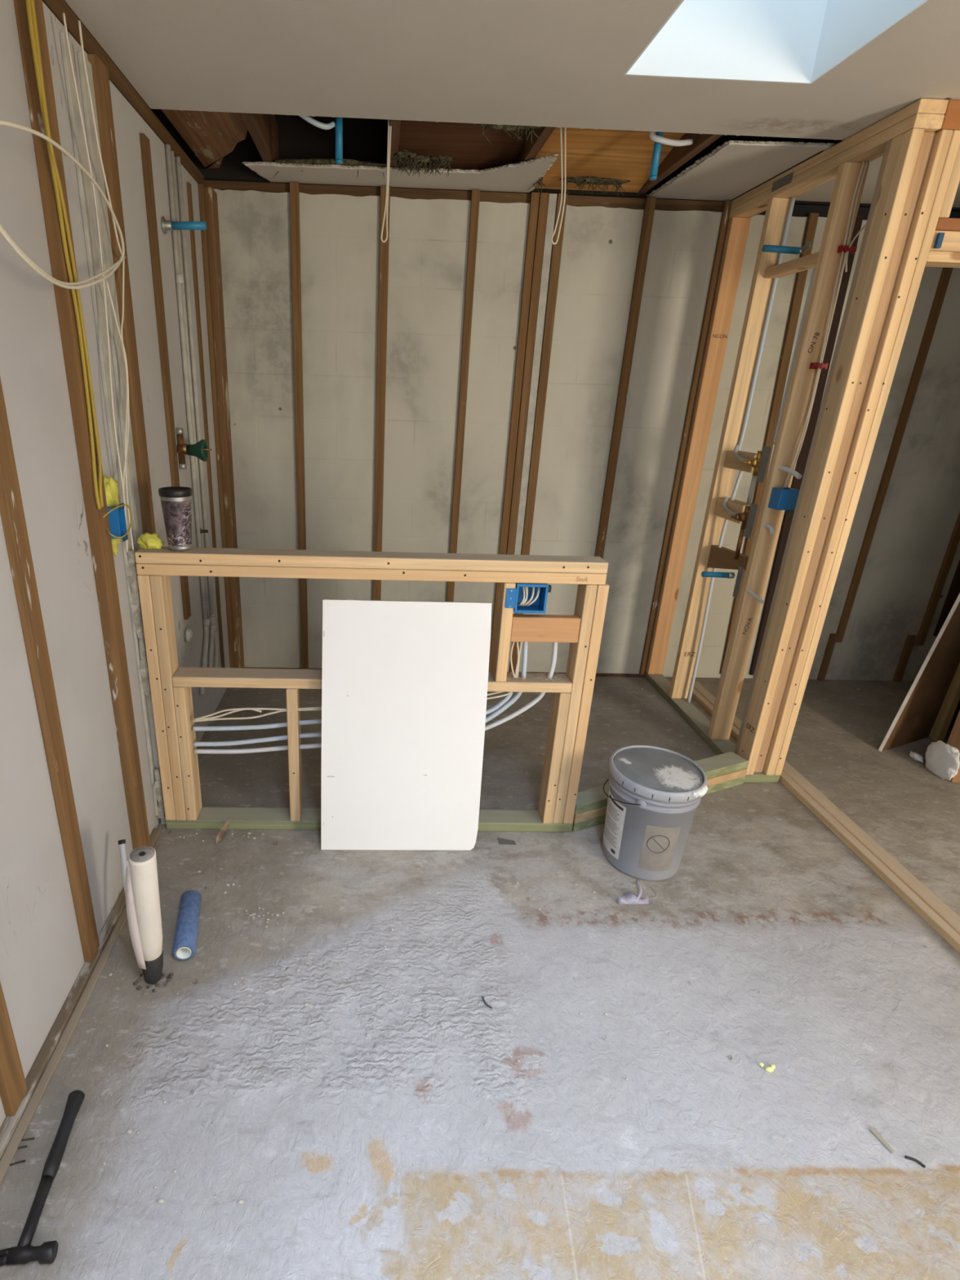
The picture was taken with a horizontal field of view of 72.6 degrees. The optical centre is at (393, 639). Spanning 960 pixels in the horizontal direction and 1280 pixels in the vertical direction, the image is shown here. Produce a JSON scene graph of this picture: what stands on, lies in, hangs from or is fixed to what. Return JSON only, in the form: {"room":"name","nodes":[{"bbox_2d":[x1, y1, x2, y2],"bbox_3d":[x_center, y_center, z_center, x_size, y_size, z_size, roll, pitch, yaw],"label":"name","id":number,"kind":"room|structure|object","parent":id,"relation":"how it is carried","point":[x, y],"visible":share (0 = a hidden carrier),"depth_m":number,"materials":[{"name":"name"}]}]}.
{"room":"building under construction","nodes":[
{"label":"building under construction","id":0,"kind":"room"},
{"bbox_2d":[0,0,230,1128],"bbox_3d":[-0.882,-0.043,1.047,0.100,2.385,5.030,1,21,-2],"label":"wall","id":1,"kind":"structure","parent":0,"point":[42,959],"depth_m":1.65,"materials":[{"name":"paint"}]},
{"bbox_2d":[0,982,27,1115],"bbox_3d":[-0.837,0.455,1.239,0.020,1.279,0.060,1,21,-2],"label":"strip","id":2,"kind":"object","parent":1,"relation":"attached to","point":[13,1086],"visible":1,"depth_m":1.42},
{"bbox_2d":[0,377,99,961],"bbox_3d":[-0.832,-0.201,1.435,0.020,2.363,0.060,1,21,-2],"label":"wall stud","id":3,"kind":"object","parent":1,"relation":"attached to","point":[11,510],"visible":1,"depth_m":1.53,"materials":[{"name":"wood"}]},
{"bbox_2d":[0,828,160,1159],"bbox_3d":[-0.834,1.317,0.808,0.028,0.020,3.409,1,21,-2],"label":"bottom plate","id":4,"kind":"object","parent":1,"relation":"attached to","point":[8,1127],"depth_m":1.65,"materials":[{"name":"brown wood"}]},
{"bbox_2d":[0,844,160,1185],"bbox_3d":[-0.807,1.337,0.774,0.023,0.008,3.329,1,21,-2],"label":"trim","id":5,"kind":"structure","parent":1,"relation":"attached to","point":[22,1126],"depth_m":1.59,"materials":[{"name":"brown wood"}]},
{"bbox_2d":[13,0,151,849],"bbox_3d":[-0.835,-0.353,1.821,0.034,2.355,0.070,1,21,-2],"label":"wall stud","id":6,"kind":"object","parent":1,"relation":"attached to","point":[100,542],"visible":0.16,"depth_m":1.72,"materials":[{"name":"wood"}]},
{"bbox_2d":[25,0,101,509],"bbox_3d":[-0.795,-0.869,1.587,0.010,1.089,0.055,1,21,-2],"label":"cable","id":7,"kind":"object","parent":6,"relation":"attached to","point":[28,9],"visible":0.98,"depth_m":1.57,"materials":[{"name":"yellow plastic"}]},
{"bbox_2d":[30,0,103,506],"bbox_3d":[-0.791,-0.876,1.594,0.010,1.089,0.065,1,21,-2],"label":"cable","id":8,"kind":"object","parent":6,"relation":"attached to","point":[33,6],"visible":0.98,"depth_m":1.58,"materials":[{"name":"yellow plastic"}]},
{"bbox_2d":[62,13,128,547],"bbox_3d":[-0.796,-0.889,1.777,0.006,1.283,0.073,1,21,-2],"label":"cable","id":9,"kind":"object","parent":1,"relation":"attached to","point":[64,15],"visible":0.91,"depth_m":1.74,"materials":[{"name":"beige plastic"}]},
{"bbox_2d":[0,120,125,288],"bbox_3d":[-0.735,-0.950,1.493,0.059,0.270,0.748,1,21,-2],"label":"cable coil","id":10,"kind":"object","parent":9,"relation":"hanging from","point":[65,285],"visible":1,"depth_m":1.41,"materials":[{"name":"beige"}]},
{"bbox_2d":[59,31,158,815],"bbox_3d":[-0.852,-0.431,2.030,0.010,2.310,0.060,1,21,-2],"label":"batten","id":11,"kind":"object","parent":1,"relation":"attached to","point":[79,148],"visible":0.64,"depth_m":1.82,"materials":[{"name":"wood"}]},
{"bbox_2d":[76,52,142,551],"bbox_3d":[-0.855,-0.468,2.128,0.010,2.310,0.070,1,21,-2],"label":"cable","id":12,"kind":"object","parent":1,"relation":"attached to","point":[97,174],"visible":0.54,"depth_m":1.91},
{"bbox_2d":[103,475,120,556],"bbox_3d":[-0.836,-0.369,1.929,0.039,0.245,0.105,1,21,-2],"label":"foam","id":13,"kind":"object","parent":1,"relation":"attached to","point":[111,488],"visible":0.46,"depth_m":1.90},
{"bbox_2d":[106,502,128,541],"bbox_3d":[-0.821,-0.346,1.894,0.060,0.107,0.055,1,21,-2],"label":"outlet box","id":14,"kind":"object","parent":1,"relation":"attached to","point":[117,518],"visible":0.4,"depth_m":1.88,"materials":[{"name":"blue plastic"}]},
{"bbox_2d":[106,281,128,551],"bbox_3d":[-0.805,-0.646,1.921,0.006,0.744,0.175,1,21,-2],"label":"cable","id":15,"kind":"object","parent":1,"relation":"attached to","point":[107,284],"visible":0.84,"depth_m":1.94,"materials":[{"name":"beige plastic"}]},
{"bbox_2d":[87,53,155,533],"bbox_3d":[-0.850,-0.514,2.199,0.024,2.325,0.085,1,21,-2],"label":"wall stud","id":16,"kind":"object","parent":1,"relation":"attached to","point":[100,71],"visible":0.54,"depth_m":1.97,"materials":[{"name":"wood"}]},
{"bbox_2d":[42,0,204,185],"bbox_3d":[-0.825,-1.191,0.636,0.064,0.052,4.880,1,21,-2],"label":"top plate","id":17,"kind":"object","parent":1,"relation":"on","point":[57,7],"depth_m":1.97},
{"bbox_2d":[63,0,191,159],"bbox_3d":[-0.913,-2.030,2.160,0.040,0.420,1.530,1,21,-2],"label":"trim","id":18,"kind":"structure","parent":1,"relation":"attached to","point":[158,113],"depth_m":2.62,"materials":[{"name":"black"}]},
{"bbox_2d":[126,549,151,695],"bbox_3d":[-0.848,-0.048,2.149,0.029,0.510,0.022,1,21,-2],"label":"torn drywall","id":19,"kind":"object","parent":1,"relation":"attached to","point":[131,564],"visible":0.91,"depth_m":2.13,"materials":[{"name":"paper"}]},
{"bbox_2d":[152,768,164,817],"bbox_3d":[-0.867,0.568,2.385,0.027,0.210,0.022,1,21,-2],"label":"torn drywall","id":20,"kind":"object","parent":1,"relation":"attached to","point":[157,784],"visible":0.88,"depth_m":2.38,"materials":[{"name":"paper"}]},
{"bbox_2d":[139,133,191,619],"bbox_3d":[-0.856,-0.890,2.460,0.016,1.700,0.058,1,21,-2],"label":"strip","id":21,"kind":"object","parent":1,"relation":"attached to","point":[144,140],"visible":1,"depth_m":2.35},
{"bbox_2d":[161,216,206,234],"bbox_3d":[-0.770,-1.529,2.386,0.155,0.056,0.056,1,21,-2],"label":"stub","id":22,"kind":"object","parent":1,"relation":"attached to","point":[167,225],"visible":1,"depth_m":2.37,"materials":[{"name":"plastic"}]},
{"bbox_2d":[164,144,209,694],"bbox_3d":[-0.858,-0.785,2.693,0.032,2.169,0.196,1,21,-2],"label":"pipe","id":23,"kind":"object","parent":1,"relation":"attached to","point":[179,277],"visible":0.89,"depth_m":2.67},
{"bbox_2d":[170,151,209,618],"bbox_3d":[-0.866,-0.971,2.780,0.013,1.883,0.014,1,21,-2],"label":"pipe","id":24,"kind":"object","parent":1,"relation":"attached to","point":[171,152],"visible":0.53,"depth_m":2.70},
{"bbox_2d":[175,427,211,469],"bbox_3d":[-0.806,-0.773,2.614,0.140,0.160,0.100,1,21,-2],"label":"shower valve","id":25,"kind":"object","parent":1,"relation":"attached to","point":[200,450],"visible":1,"depth_m":2.59,"materials":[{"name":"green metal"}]},
{"bbox_2d":[175,156,218,667],"bbox_3d":[-0.855,-0.822,2.817,0.043,2.188,0.191,1,21,-2],"label":"pipe","id":26,"kind":"object","parent":1,"relation":"attached to","point":[214,643],"visible":0.8,"depth_m":2.82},
{"bbox_2d":[186,182,224,667],"bbox_3d":[-0.879,-0.847,3.073,0.012,2.240,0.030,1,21,-2],"label":"strip","id":27,"kind":"object","parent":1,"relation":"attached to","point":[188,184],"visible":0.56,"depth_m":2.96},
{"bbox_2d":[192,691,504,720],"bbox_3d":[-0.154,0.231,2.284,1.110,0.143,0.007,1,21,-2],"label":"cable","id":28,"kind":"object","parent":1,"relation":"attached to","point":[496,692],"visible":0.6,"depth_m":2.28,"materials":[{"name":"beige plastic"}]},
{"bbox_2d":[192,692,511,722],"bbox_3d":[-0.142,0.232,2.285,1.135,0.150,0.007,1,21,-2],"label":"cable","id":29,"kind":"object","parent":1,"relation":"attached to","point":[508,693],"visible":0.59,"depth_m":2.29,"materials":[{"name":"beige plastic"}]},
{"bbox_2d":[192,692,513,730],"bbox_3d":[-0.146,0.253,2.315,1.145,0.179,0.017,1,21,-2],"label":"pipe","id":30,"kind":"object","parent":1,"relation":"attached to","point":[506,698],"visible":0.59,"depth_m":2.32,"materials":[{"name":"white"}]},
{"bbox_2d":[192,641,528,746],"bbox_3d":[-0.127,0.186,2.290,1.190,0.451,0.017,1,21,-2],"label":"pipe","id":31,"kind":"object","parent":1,"relation":"attached to","point":[525,646],"visible":0.6,"depth_m":2.34,"materials":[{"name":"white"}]},
{"bbox_2d":[134,546,608,831],"bbox_3d":[-0.069,0.214,2.301,1.539,1.058,0.090,1,21,-2],"label":"wall frame","id":32,"kind":"object","parent":1,"relation":"attached to","point":[171,684],"visible":1,"depth_m":2.21,"materials":[{"name":"brown wood"}]},
{"bbox_2d":[137,533,164,549],"bbox_3d":[-0.790,-0.324,2.095,0.085,0.050,0.064,1,21,-2],"label":"lump","id":33,"kind":"object","parent":32,"relation":"on","point":[148,541],"visible":1,"depth_m":2.08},
{"bbox_2d":[158,486,191,551],"bbox_3d":[-0.690,-0.387,2.068,0.101,0.193,0.101,1,21,-2],"label":"tumbler","id":34,"kind":"object","parent":32,"relation":"on","point":[175,501],"visible":1,"depth_m":2.04,"materials":[{"name":"metal"}]},
{"bbox_2d":[505,582,551,613],"bbox_3d":[0.445,-0.148,2.163,0.149,0.100,0.075,1,21,-2],"label":"outlet box","id":35,"kind":"object","parent":32,"relation":"attached to","point":[514,597],"visible":0.83,"depth_m":2.15,"materials":[{"name":"blue plastic"}]},
{"bbox_2d":[193,642,557,754],"bbox_3d":[-0.076,0.200,2.296,1.288,0.483,0.017,1,21,-2],"label":"pipe","id":36,"kind":"object","parent":1,"relation":"attached to","point":[554,652],"visible":0.6,"depth_m":2.35,"materials":[{"name":"grey"}]},
{"bbox_2d":[0,676,959,1279],"bbox_3d":[1.527,1.144,1.620,4.997,0.100,5.130,1,21,-2],"label":"floor","id":37,"kind":"structure","parent":0,"point":[349,1154],"depth_m":1.65,"materials":[{"name":"concrete"}]},
{"bbox_2d":[0,1089,84,1266],"bbox_3d":[-0.715,1.111,1.337,0.146,0.032,0.339,1,21,-2],"label":"hammer","id":38,"kind":"object","parent":37,"relation":"on","point":[24,1253],"visible":1,"depth_m":1.28,"materials":[{"name":"metal"}]},
{"bbox_2d":[117,839,126,897],"bbox_3d":[-0.766,0.764,1.893,0.034,0.294,0.228,-11,24,-30],"label":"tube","id":39,"kind":"object","parent":37,"relation":"on","point":[122,842],"visible":0.43,"depth_m":1.91,"materials":[{"name":"white"}]},
{"bbox_2d":[125,846,163,984],"bbox_3d":[-0.662,0.750,1.730,0.088,0.432,0.069,1,21,-2],"label":"paper roll","id":40,"kind":"object","parent":37,"relation":"on","point":[142,891],"visible":1,"depth_m":1.69,"materials":[{"name":"paper"}]},
{"bbox_2d":[146,695,165,823],"bbox_3d":[-0.862,0.437,2.364,0.023,0.550,0.025,1,21,-2],"label":"batten","id":41,"kind":"object","parent":37,"relation":"on","point":[148,699],"visible":0.43,"depth_m":2.31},
{"bbox_2d":[172,889,201,959],"bbox_3d":[-0.624,0.860,1.958,0.064,0.064,0.227,-2,21,-11],"label":"roller sleeve","id":42,"kind":"object","parent":37,"relation":"on","point":[187,925],"visible":1,"depth_m":1.92,"materials":[{"name":"blue"}]},
{"bbox_2d":[198,183,244,667],"bbox_3d":[-0.866,-0.920,3.315,0.051,2.365,0.146,1,21,-2],"label":"stud","id":43,"kind":"object","parent":37,"relation":"on","point":[208,206],"visible":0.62,"depth_m":3.18,"materials":[{"name":"wood"}]},
{"bbox_2d":[320,598,491,850],"bbox_3d":[0.034,0.317,2.234,0.567,0.922,0.107,1,21,-2],"label":"drywall offcut","id":44,"kind":"object","parent":37,"relation":"on","point":[404,683],"visible":1,"depth_m":2.22,"materials":[{"name":"white"}]},
{"bbox_2d":[102,685,761,1257],"bbox_3d":[0.578,0.789,2.320,3.106,0.007,1.676,-12,25,-32],"label":"crumbs","id":45,"kind":"object","parent":37,"relation":"on","point":[239,1202],"visible":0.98,"depth_m":1.79,"materials":[{"name":"beige"}]},
{"bbox_2d":[617,878,657,904],"bbox_3d":[0.819,0.849,2.154,0.161,0.027,0.081,-17,28,-40],"label":"plastic wrap","id":46,"kind":"object","parent":37,"relation":"on","point":[627,898],"visible":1,"depth_m":2.14,"materials":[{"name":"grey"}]},
{"bbox_2d":[602,745,707,880],"bbox_3d":[0.902,0.613,2.290,0.321,0.377,0.318,7,22,14],"label":"bucket","id":47,"kind":"object","parent":37,"relation":"on","point":[655,794],"visible":1,"depth_m":2.19,"materials":[{"name":"plastic"}]},
{"bbox_2d":[572,751,748,831],"bbox_3d":[1.096,0.615,2.669,0.918,0.114,0.093,-7,23,-22],"label":"shower curb","id":48,"kind":"object","parent":37,"relation":"on","point":[725,771],"visible":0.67,"depth_m":2.72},
{"bbox_2d":[688,680,959,953],"bbox_3d":[1.793,1.108,1.554,0.098,0.029,4.780,1,21,-2],"label":"plate","id":49,"kind":"object","parent":37,"relation":"on","point":[932,909],"visible":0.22,"depth_m":2.38,"materials":[{"name":"brown wood"}]},
{"bbox_2d":[878,593,959,751],"bbox_3d":[3.054,-0.428,3.037,1.428,1.912,0.091,-8,23,-23],"label":"leaning board","id":50,"kind":"object","parent":37,"relation":"on","point":[915,719],"visible":0.82,"depth_m":3.09,"materials":[{"name":"brown wood"}]},
{"bbox_2d":[925,740,959,780],"bbox_3d":[2.479,0.538,2.914,0.029,0.162,0.174,1,21,-2],"label":"lump","id":51,"kind":"object","parent":37,"relation":"on","point":[942,759],"visible":1,"depth_m":2.90,"materials":[{"name":"white"}]},
{"bbox_2d":[928,662,959,782],"bbox_3d":[2.658,-0.544,2.677,0.110,2.363,0.526,12,23,24],"label":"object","id":52,"kind":"structure","parent":37,"relation":"on","point":[940,729],"depth_m":3.16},
{"bbox_2d":[64,0,959,207],"bbox_3d":[1.603,-1.177,0.703,4.791,0.013,4.875,1,21,-2],"label":"ceiling","id":53,"kind":"structure","parent":0,"point":[558,64],"depth_m":1.87,"materials":[{"name":"paint"}]},
{"bbox_2d":[77,20,121,254],"bbox_3d":[-0.787,-1.328,1.750,0.006,0.492,0.140,1,21,-2],"label":"cable","id":54,"kind":"object","parent":53,"relation":"hanging from","point":[79,21],"visible":0.88,"depth_m":1.70,"materials":[{"name":"beige plastic"}]},
{"bbox_2d":[120,258,133,550],"bbox_3d":[-0.806,-0.705,1.962,0.006,0.832,0.200,1,21,-2],"label":"cable","id":55,"kind":"object","parent":54,"relation":"hanging from","point":[122,308],"visible":0.98,"depth_m":1.95,"materials":[{"name":"beige plastic"}]},
{"bbox_2d":[240,112,279,162],"bbox_3d":[-0.522,-2.007,2.391,0.038,0.205,1.126,1,21,-2],"label":"joist","id":56,"kind":"object","parent":53,"relation":"on","point":[263,129],"visible":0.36,"depth_m":2.59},
{"bbox_2d":[161,109,247,168],"bbox_3d":[-0.695,-1.940,2.404,0.312,0.020,1.111,1,21,-2],"label":"board","id":57,"kind":"object","parent":56,"relation":"attached to","point":[211,136],"visible":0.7,"depth_m":2.49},
{"bbox_2d":[298,115,342,164],"bbox_3d":[-0.334,-1.883,2.332,0.311,0.238,0.030,-5,22,-18],"label":"pipe","id":58,"kind":"object","parent":56,"relation":"attached to","point":[339,121],"visible":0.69,"depth_m":2.37,"materials":[{"name":"blue plastic"}]},
{"bbox_2d":[241,153,558,192],"bbox_3d":[0.005,-2.008,2.747,1.303,0.014,0.488,1,21,-2],"label":"ceiling drywall piece","id":59,"kind":"object","parent":56,"relation":"attached to","point":[518,177],"visible":0.89,"depth_m":2.82,"materials":[{"name":"paint"}]},
{"bbox_2d":[271,158,400,177],"bbox_3d":[-0.232,-2.034,2.790,0.716,0.070,0.141,1,21,-2],"label":"tuft","id":60,"kind":"object","parent":59,"relation":"on","point":[305,161],"visible":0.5,"depth_m":2.74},
{"bbox_2d":[389,119,400,167],"bbox_3d":[0.007,-1.998,2.409,0.038,0.205,1.126,1,21,-2],"label":"joist","id":61,"kind":"object","parent":53,"relation":"on","point":[395,124],"visible":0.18,"depth_m":2.45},
{"bbox_2d":[380,119,391,242],"bbox_3d":[-0.026,-1.712,2.396,0.033,0.412,0.006,1,21,-2],"label":"hanging cable","id":62,"kind":"object","parent":61,"relation":"hanging from","point":[389,129],"visible":0.87,"depth_m":2.40,"materials":[{"name":"beige plastic"}]},
{"bbox_2d":[390,149,453,177],"bbox_3d":[0.116,-1.943,2.633,0.263,0.076,0.103,1,21,-2],"label":"tuft","id":63,"kind":"object","parent":61,"relation":"hanging from","point":[405,157],"visible":1,"depth_m":2.63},
{"bbox_2d":[396,120,528,169],"bbox_3d":[0.284,-2.002,2.411,0.513,0.207,1.080,1,21,-2],"label":"plywood panel","id":64,"kind":"object","parent":61,"relation":"attached to","point":[457,140],"visible":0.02,"depth_m":2.65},
{"bbox_2d":[515,126,555,163],"bbox_3d":[0.559,-2.006,2.474,0.038,0.205,1.026,1,21,-2],"label":"joist","id":65,"kind":"object","parent":53,"relation":"on","point":[529,151],"visible":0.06,"depth_m":2.51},
{"bbox_2d":[475,123,543,143],"bbox_3d":[0.421,-1.820,2.307,0.243,0.079,0.067,1,21,-2],"label":"tuft","id":66,"kind":"object","parent":65,"relation":"hanging from","point":[505,128],"visible":0.62,"depth_m":2.30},
{"bbox_2d":[551,127,566,244],"bbox_3d":[0.624,-1.708,2.415,0.052,0.396,0.006,1,21,-2],"label":"hanging cable","id":67,"kind":"object","parent":65,"relation":"hanging from","point":[565,128],"visible":0.93,"depth_m":2.41,"materials":[{"name":"beige plastic"}]},
{"bbox_2d":[636,133,722,193],"bbox_3d":[1.169,-1.976,2.448,0.038,0.205,1.126,1,21,-2],"label":"joist","id":68,"kind":"object","parent":53,"relation":"on","point":[677,156],"visible":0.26,"depth_m":2.58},
{"bbox_2d":[534,127,684,192],"bbox_3d":[0.865,-1.985,2.433,0.566,0.220,1.080,1,21,-2],"label":"plywood panel","id":69,"kind":"object","parent":68,"relation":"attached to","point":[617,154],"visible":0.3,"depth_m":2.70,"materials":[{"name":"wood"}]},
{"bbox_2d":[559,176,630,195],"bbox_3d":[0.887,-2.005,2.856,0.314,0.067,0.082,1,21,-2],"label":"tuft","id":70,"kind":"object","parent":69,"relation":"hanging from","point":[593,180],"visible":0.95,"depth_m":2.83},
{"bbox_2d":[648,131,693,180],"bbox_3d":[1.043,-1.854,2.439,0.181,0.195,0.054,-2,21,-11],"label":"pipe","id":71,"kind":"object","parent":68,"relation":"attached to","point":[658,138],"visible":0.81,"depth_m":2.43,"materials":[{"name":"blue plastic"}]},
{"bbox_2d":[646,140,838,200],"bbox_3d":[1.432,-1.940,2.683,0.488,0.014,0.726,1,21,-2],"label":"ceiling drywall panel","id":72,"kind":"object","parent":53,"relation":"attached to","point":[732,169],"visible":0.95,"depth_m":2.61,"materials":[{"name":"paint"}]},
{"bbox_2d":[623,0,928,84],"bbox_3d":[0.986,-1.994,1.126,0.561,1.200,1.191,1,21,-2],"label":"window","id":73,"kind":"structure","parent":53,"relation":"attached to","point":[771,41],"depth_m":1.85,"materials":[{"name":"glass"}]},
{"bbox_2d":[213,188,959,680],"bbox_3d":[1.502,-0.907,3.467,4.997,2.410,0.012,1,21,-2],"label":"wall","id":74,"kind":"structure","parent":0,"point":[340,234],"depth_m":3.34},
{"bbox_2d":[289,182,308,669],"bbox_3d":[-0.487,-0.959,3.377,0.041,2.416,0.020,1,21,-2],"label":"strip","id":75,"kind":"object","parent":74,"relation":"attached to","point":[294,186],"visible":1,"depth_m":3.27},
{"bbox_2d":[373,186,390,599],"bbox_3d":[-0.071,-0.952,3.391,0.045,2.416,0.020,1,21,-2],"label":"strip","id":76,"kind":"object","parent":74,"relation":"attached to","point":[384,246],"visible":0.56,"depth_m":3.25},
{"bbox_2d":[244,666,644,677],"bbox_3d":[0.304,0.193,3.844,2.407,0.018,0.012,1,21,-2],"label":"trim","id":77,"kind":"structure","parent":74,"relation":"attached to","point":[630,675],"depth_m":3.87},
{"bbox_2d":[446,189,479,601],"bbox_3d":[0.346,-0.944,3.405,0.038,2.416,0.020,1,21,-2],"label":"strip","id":78,"kind":"object","parent":74,"relation":"attached to","point":[475,195],"visible":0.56,"depth_m":3.24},
{"bbox_2d":[204,179,724,212],"bbox_3d":[0.307,-2.063,3.048,2.537,0.078,0.090,1,21,-2],"label":"top plate","id":79,"kind":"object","parent":74,"relation":"attached to","point":[635,203],"depth_m":3.00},
{"bbox_2d":[488,191,539,671],"bbox_3d":[0.622,-0.939,3.414,0.038,2.416,0.020,1,21,-2],"label":"strip","id":80,"kind":"object","parent":74,"relation":"attached to","point":[535,197],"visible":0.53,"depth_m":3.27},
{"bbox_2d":[506,192,549,554],"bbox_3d":[0.664,-0.938,3.416,0.039,2.416,0.020,1,21,-2],"label":"strip","id":81,"kind":"object","parent":74,"relation":"attached to","point":[544,197],"visible":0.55,"depth_m":3.24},
{"bbox_2d":[506,193,557,671],"bbox_3d":[0.706,-0.939,3.421,0.038,2.416,0.012,1,21,-2],"label":"board","id":82,"kind":"object","parent":74,"relation":"attached to","point":[552,203],"visible":0.76,"depth_m":3.25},
{"bbox_2d":[509,193,567,672],"bbox_3d":[0.749,-0.937,3.419,0.044,2.416,0.020,1,21,-2],"label":"strip","id":83,"kind":"object","parent":74,"relation":"attached to","point":[556,254],"visible":0.74,"depth_m":3.27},
{"bbox_2d":[190,114,959,211],"bbox_3d":[1.545,-2.344,2.978,4.997,0.555,0.100,1,21,-2],"label":"trim","id":84,"kind":"structure","parent":74,"relation":"attached to","point":[366,140],"depth_m":2.92,"materials":[{"name":"black"}]},
{"bbox_2d":[594,196,656,559],"bbox_3d":[1.164,-0.929,3.433,0.044,2.416,0.020,1,21,-2],"label":"strip","id":85,"kind":"object","parent":74,"relation":"attached to","point":[650,203],"visible":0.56,"depth_m":3.26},
{"bbox_2d":[639,200,731,675],"bbox_3d":[1.528,-0.923,3.445,0.028,2.416,0.020,1,21,-2],"label":"strip","id":86,"kind":"object","parent":74,"relation":"attached to","point":[726,206],"visible":1,"depth_m":3.36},
{"bbox_2d":[720,213,818,673],"bbox_3d":[1.986,-0.902,3.465,0.120,2.370,0.020,1,21,-2],"label":"strip","id":87,"kind":"object","parent":74,"relation":"attached to","point":[812,218],"visible":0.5,"depth_m":3.28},
{"bbox_2d":[749,214,863,675],"bbox_3d":[2.184,-0.898,3.471,0.115,2.370,0.020,1,21,-2],"label":"strip","id":88,"kind":"object","parent":74,"relation":"attached to","point":[802,460],"visible":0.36,"depth_m":3.40,"materials":[{"name":"black"}]},
{"bbox_2d":[817,633,838,680],"bbox_3d":[2.600,0.104,3.867,0.036,0.300,0.020,1,21,-2],"label":"strip","id":89,"kind":"object","parent":74,"relation":"attached to","point":[833,637],"visible":1,"depth_m":3.86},
{"bbox_2d":[755,204,959,220],"bbox_3d":[2.801,-2.018,3.132,2.265,0.078,0.090,1,21,-2],"label":"trim","id":90,"kind":"structure","parent":74,"relation":"attached to","point":[799,211],"depth_m":3.06,"materials":[{"name":"black"}]},
{"bbox_2d":[835,266,953,642],"bbox_3d":[2.670,-0.974,3.456,0.038,2.110,0.020,1,21,-2],"label":"strip","id":91,"kind":"object","parent":74,"relation":"attached to","point":[946,273],"visible":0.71,"depth_m":3.42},
{"bbox_2d":[892,635,916,681],"bbox_3d":[3.075,0.113,3.883,0.040,0.300,0.020,1,21,-2],"label":"strip","id":92,"kind":"object","parent":74,"relation":"attached to","point":[910,639],"visible":1,"depth_m":3.87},
{"bbox_2d":[914,511,959,645],"bbox_3d":[3.168,-0.960,3.474,0.040,2.120,0.020,1,21,-2],"label":"strip","id":93,"kind":"object","parent":74,"relation":"attached to","point":[955,537],"visible":1,"depth_m":3.71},
{"bbox_2d":[933,560,959,636],"bbox_3d":[3.549,-0.980,3.473,0.610,2.060,0.028,1,21,-2],"label":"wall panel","id":94,"kind":"object","parent":74,"relation":"attached to","point":[953,593],"visible":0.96,"depth_m":3.74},
{"bbox_2d":[644,98,959,782],"bbox_3d":[2.036,-0.706,2.944,0.959,2.438,1.136,1,21,-2],"label":"wall","id":95,"kind":"structure","parent":0,"point":[918,179],"depth_m":2.54,"materials":[{"name":"brown wood"}]},
{"bbox_2d":[687,470,743,702],"bbox_3d":[1.599,-0.241,3.231,0.032,1.263,0.100,7,21,13],"label":"white riser","id":96,"kind":"object","parent":95,"relation":"attached to","point":[740,473],"visible":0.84,"depth_m":3.29,"materials":[{"name":"grey"}]},
{"bbox_2d":[701,566,764,604],"bbox_3d":[1.529,-0.248,2.866,0.129,0.140,0.290,-14,26,-36],"label":"stub","id":97,"kind":"object","parent":95,"relation":"attached to","point":[740,571],"visible":1,"depth_m":2.91,"materials":[{"name":"metal"}]},
{"bbox_2d":[722,496,775,538],"bbox_3d":[1.564,-0.546,2.878,0.096,0.147,0.436,1,21,-2],"label":"shower valve","id":98,"kind":"object","parent":95,"relation":"attached to","point":[748,517],"visible":0.95,"depth_m":2.83,"materials":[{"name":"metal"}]},
{"bbox_2d":[737,197,795,450],"bbox_3d":[1.650,-1.357,2.876,0.022,1.040,0.019,1,21,-2],"label":"pex riser","id":99,"kind":"object","parent":95,"relation":"on","point":[793,199],"visible":0.83,"depth_m":2.86,"materials":[{"name":"white"}]},
{"bbox_2d":[733,444,802,483],"bbox_3d":[1.572,-0.752,2.755,0.096,0.147,0.518,1,21,-2],"label":"shower valve","id":100,"kind":"object","parent":95,"relation":"attached to","point":[759,464],"visible":0.96,"depth_m":2.74,"materials":[{"name":"gold metal"}]},
{"bbox_2d":[768,487,799,511],"bbox_3d":[1.614,-0.583,2.666,0.078,0.097,0.068,1,21,-2],"label":"outlet box","id":101,"kind":"object","parent":95,"relation":"attached to","point":[785,499],"visible":0.86,"depth_m":2.64,"materials":[{"name":"blue plastic"}]},
{"bbox_2d":[761,240,812,253],"bbox_3d":[1.587,-1.583,2.600,0.174,0.040,0.057,1,21,-2],"label":"stub","id":102,"kind":"object","parent":95,"relation":"attached to","point":[766,248],"visible":1,"depth_m":2.61,"materials":[{"name":"blue plastic"}]},
{"bbox_2d":[773,267,815,444],"bbox_3d":[1.590,-1.109,2.559,0.016,0.640,0.018,1,21,-2],"label":"pex riser","id":103,"kind":"object","parent":95,"relation":"attached to","point":[814,268],"visible":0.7,"depth_m":2.55,"materials":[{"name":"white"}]},
{"bbox_2d":[751,136,842,189],"bbox_3d":[1.707,-2.060,2.422,0.020,0.400,1.150,1,21,-2],"label":"trim","id":104,"kind":"structure","parent":95,"relation":"attached to","point":[765,139],"depth_m":2.70,"materials":[{"name":"black"}]},
{"bbox_2d":[783,160,865,487],"bbox_3d":[1.647,-1.159,2.471,0.037,1.128,0.015,1,21,-2],"label":"cable","id":105,"kind":"object","parent":95,"relation":"attached to","point":[864,162],"visible":0.96,"depth_m":2.45,"materials":[{"name":"beige plastic"}]},
{"bbox_2d":[786,160,868,487],"bbox_3d":[1.656,-1.158,2.471,0.031,1.128,0.015,1,21,-2],"label":"cable","id":106,"kind":"object","parent":95,"relation":"attached to","point":[867,162],"visible":0.98,"depth_m":2.44,"materials":[{"name":"beige plastic"}]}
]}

